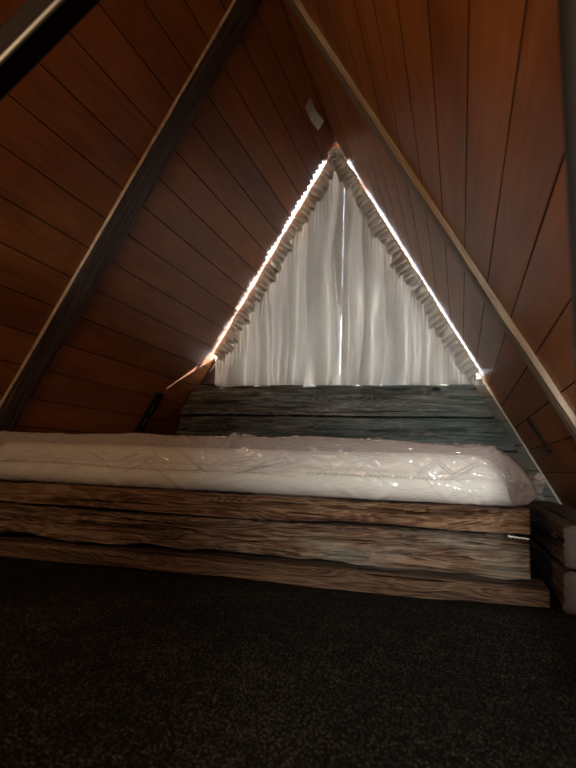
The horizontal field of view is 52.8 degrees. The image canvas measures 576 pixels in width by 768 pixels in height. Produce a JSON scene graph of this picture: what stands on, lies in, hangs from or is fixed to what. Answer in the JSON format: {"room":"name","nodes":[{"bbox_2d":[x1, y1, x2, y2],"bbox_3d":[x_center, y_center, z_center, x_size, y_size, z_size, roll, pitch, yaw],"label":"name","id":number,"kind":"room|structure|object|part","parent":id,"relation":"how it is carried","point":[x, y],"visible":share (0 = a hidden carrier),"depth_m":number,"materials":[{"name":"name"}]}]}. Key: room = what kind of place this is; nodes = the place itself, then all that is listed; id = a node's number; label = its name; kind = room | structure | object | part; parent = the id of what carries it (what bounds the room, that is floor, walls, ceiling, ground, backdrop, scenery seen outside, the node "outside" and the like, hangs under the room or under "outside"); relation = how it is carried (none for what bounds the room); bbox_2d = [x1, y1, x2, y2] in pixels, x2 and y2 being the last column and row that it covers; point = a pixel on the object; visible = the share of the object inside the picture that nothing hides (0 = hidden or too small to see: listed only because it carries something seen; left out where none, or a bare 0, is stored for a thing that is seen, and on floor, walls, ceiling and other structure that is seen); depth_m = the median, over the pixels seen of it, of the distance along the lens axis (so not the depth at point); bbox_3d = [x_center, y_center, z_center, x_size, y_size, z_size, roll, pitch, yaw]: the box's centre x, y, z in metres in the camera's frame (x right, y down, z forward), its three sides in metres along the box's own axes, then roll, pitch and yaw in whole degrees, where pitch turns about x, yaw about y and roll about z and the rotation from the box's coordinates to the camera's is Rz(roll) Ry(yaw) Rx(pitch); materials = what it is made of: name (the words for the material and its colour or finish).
{"room":"attic bedroom","nodes":[
{"label":"attic bedroom","id":0,"kind":"room"},
{"bbox_2d":[0,0,337,533],"bbox_3d":[-0.967,-0.556,0.845,1.164,1.967,4.700,0,-8,17],"label":"wall","id":1,"kind":"structure","parent":0,"point":[76,128],"depth_m":2.02,"materials":[{"name":"brown wood"}]},
{"bbox_2d":[0,0,261,445],"bbox_3d":[-0.605,-0.425,1.887,1.080,1.866,0.116,0,-8,17],"label":"rafter","id":2,"kind":"object","parent":1,"relation":"attached to","point":[229,32],"visible":0.99,"depth_m":1.87,"materials":[{"name":"brown wood"}]},
{"bbox_2d":[133,392,163,432],"bbox_3d":[-0.649,0.153,2.669,0.137,0.225,0.060,0,-8,17],"label":"metal strip","id":3,"kind":"object","parent":1,"relation":"attached to","point":[157,398],"visible":0.85,"depth_m":2.65,"materials":[{"name":"black metal"}]},
{"bbox_2d":[200,358,215,385],"bbox_3d":[-0.387,-0.058,3.008,0.100,0.134,0.108,0,-8,17],"label":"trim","id":4,"kind":"structure","parent":1,"relation":"attached to","point":[209,378],"depth_m":2.95,"materials":[{"name":"brown wood"}]},
{"bbox_2d":[6,481,510,552],"bbox_3d":[-0.048,0.489,2.136,1.605,0.210,0.978,0,-8,17],"label":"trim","id":5,"kind":"structure","parent":1,"relation":"attached to","point":[7,481],"depth_m":1.62,"materials":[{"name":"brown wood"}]},
{"bbox_3d":[-0.885,0.441,1.927,0.060,0.188,0.060,0,-8,17],"label":"leg","id":6,"kind":"part","parent":5,"relation":"part of","materials":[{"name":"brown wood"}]},
{"bbox_3d":[-0.166,0.438,1.713,0.060,0.188,0.060,0,-8,17],"label":"leg","id":7,"kind":"part","parent":5,"relation":"part of","materials":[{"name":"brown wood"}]},
{"bbox_3d":[0.543,0.434,1.502,0.060,0.188,0.060,0,-8,17],"label":"leg","id":8,"kind":"part","parent":5,"relation":"part of","materials":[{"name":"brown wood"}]},
{"bbox_2d":[305,98,323,129],"bbox_3d":[0.112,-1.180,2.540,0.034,0.056,0.165,-2,-9,24],"label":"paper card","id":9,"kind":"object","parent":1,"relation":"attached to","point":[317,121],"visible":1,"depth_m":2.55,"materials":[{"name":"grey paper"}]},
{"bbox_3d":[-0.080,-0.588,2.917,0.628,1.070,0.009,0,-8,17],"label":"curtain rod","id":10,"kind":"object","parent":1,"relation":"attached to","visible":0},
{"bbox_2d":[214,146,346,385],"bbox_3d":[-0.036,-0.581,2.900,0.656,1.198,0.134,0,-8,17],"label":"curtain","id":11,"kind":"object","parent":10,"relation":"hanging from","point":[286,330],"visible":0.97,"depth_m":2.86,"materials":[{"name":"white fabric"}]},
{"bbox_2d":[0,533,575,767],"bbox_3d":[-0.443,0.360,0.521,2.250,0.003,4.640,0,-8,17],"label":"floor","id":12,"kind":"structure","parent":0,"point":[101,666],"depth_m":0.83,"materials":[{"name":"carpet"}]},
{"bbox_2d":[0,0,100,100],"bbox_3d":[-0.519,-0.143,0.637,1.222,1.016,0.032,0,-8,17],"label":"beam","id":13,"kind":"structure","parent":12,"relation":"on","point":[37,26],"depth_m":0.58,"materials":[{"name":"brown wood"}]},
{"bbox_2d":[0,533,549,608],"bbox_3d":[-0.198,0.490,1.585,1.664,0.051,0.165,0,-8,17],"label":"base","id":14,"kind":"object","parent":12,"relation":"on","point":[320,573],"visible":0.95,"depth_m":1.46,"materials":[{"name":"brown wood"}]},
{"bbox_2d":[0,502,530,579],"bbox_3d":[-0.213,0.413,1.600,1.629,0.100,0.108,0,-8,17],"label":"bed front timber","id":15,"kind":"object","parent":14,"relation":"on","point":[368,545],"visible":0.98,"depth_m":1.49,"materials":[{"name":"brown wood"}]},
{"bbox_2d":[0,481,529,534],"bbox_3d":[-0.208,0.331,1.613,1.630,0.067,0.103,0,-8,17],"label":"bed front timber","id":16,"kind":"object","parent":15,"relation":"on","point":[455,517],"visible":0.99,"depth_m":1.51,"materials":[{"name":"brown wood"}]},
{"bbox_2d":[0,430,545,506],"bbox_3d":[-0.031,0.281,2.047,1.633,0.165,1.042,0,-8,17],"label":"mattress","id":17,"kind":"object","parent":16,"relation":"on","point":[383,469],"visible":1,"depth_m":1.58,"materials":[{"name":"white fabric"}]},
{"bbox_2d":[508,535,528,539],"bbox_3d":[0.529,0.352,1.332,0.046,0.009,0.006,0,-8,17],"label":"scrap","id":18,"kind":"object","parent":15,"relation":"on","point":[508,535],"visible":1,"depth_m":1.33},
{"bbox_2d":[516,534,575,614],"bbox_3d":[0.866,0.534,1.784,0.215,0.091,1.179,0,-8,17],"label":"sleeper timber","id":19,"kind":"object","parent":12,"relation":"on","point":[561,579],"visible":0.51,"depth_m":1.38,"materials":[{"name":"brown wood"}]},
{"bbox_2d":[523,500,575,568],"bbox_3d":[0.842,0.439,1.802,0.160,0.096,1.185,0,-8,17],"label":"sleeper timber","id":20,"kind":"object","parent":19,"relation":"on","point":[552,524],"visible":0.79,"depth_m":1.49,"materials":[{"name":"brown wood"}]},
{"bbox_2d":[557,0,575,397],"bbox_3d":[0.243,0.009,0.369,0.117,0.697,0.072,0,-8,17],"label":"steel post","id":21,"kind":"object","parent":12,"relation":"on","point":[566,9],"visible":1,"depth_m":0.40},
{"bbox_2d":[175,385,558,536],"bbox_3d":[0.226,0.365,2.798,2.257,0.716,0.060,0,-8,17],"label":"wall","id":22,"kind":"structure","parent":0,"point":[522,457],"depth_m":2.56,"materials":[{"name":"grey wood"}]},
{"bbox_2d":[176,416,517,451],"bbox_3d":[0.216,0.227,2.727,1.604,0.141,0.102,0,-8,17],"label":"headboard timber","id":23,"kind":"object","parent":22,"relation":"attached to","point":[488,432],"visible":0.62,"depth_m":2.65,"materials":[{"name":"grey wood"}]},
{"bbox_2d":[179,384,493,418],"bbox_3d":[0.184,0.082,2.753,1.497,0.147,0.111,0,-8,17],"label":"headboard timber","id":24,"kind":"object","parent":23,"relation":"on","point":[386,401],"visible":0.99,"depth_m":2.69,"materials":[{"name":"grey wood"}]},
{"bbox_2d":[346,162,561,503],"bbox_3d":[0.724,-0.322,2.714,0.984,1.695,0.012,0,-8,17],"label":"trim","id":25,"kind":"structure","parent":22,"relation":"attached to","point":[480,376],"depth_m":2.54,"materials":[{"name":"brown wood"}]},
{"bbox_2d":[283,0,575,508],"bbox_3d":[0.149,-0.562,0.513,1.164,1.967,4.700,0,-8,17],"label":"wall","id":26,"kind":"structure","parent":0,"point":[468,92],"depth_m":1.15,"materials":[{"name":"brown wood"}]},
{"bbox_2d":[287,0,575,440],"bbox_3d":[0.364,-0.521,1.592,0.979,1.688,0.115,0,-8,17],"label":"rafter","id":27,"kind":"object","parent":26,"relation":"attached to","point":[548,387],"visible":1,"depth_m":1.53,"materials":[{"name":"brown wood"}]},
{"bbox_2d":[527,419,550,452],"bbox_3d":[0.864,0.177,1.996,0.022,0.118,0.091,8,-10,-37],"label":"metal strip","id":28,"kind":"object","parent":26,"relation":"attached to","point":[528,420],"visible":1,"depth_m":1.99,"materials":[{"name":"black metal"}]},
{"bbox_3d":[0.548,-0.571,2.727,0.647,1.103,0.009,0,-8,17],"label":"curtain rod","id":29,"kind":"object","parent":26,"relation":"attached to","visible":0},
{"bbox_2d":[328,148,482,385],"bbox_3d":[0.527,-0.581,2.722,0.728,1.190,0.116,0,-8,17],"label":"curtain","id":30,"kind":"object","parent":29,"relation":"hanging from","point":[394,331],"visible":0.98,"depth_m":2.72,"materials":[{"name":"white fabric"}]}
]}

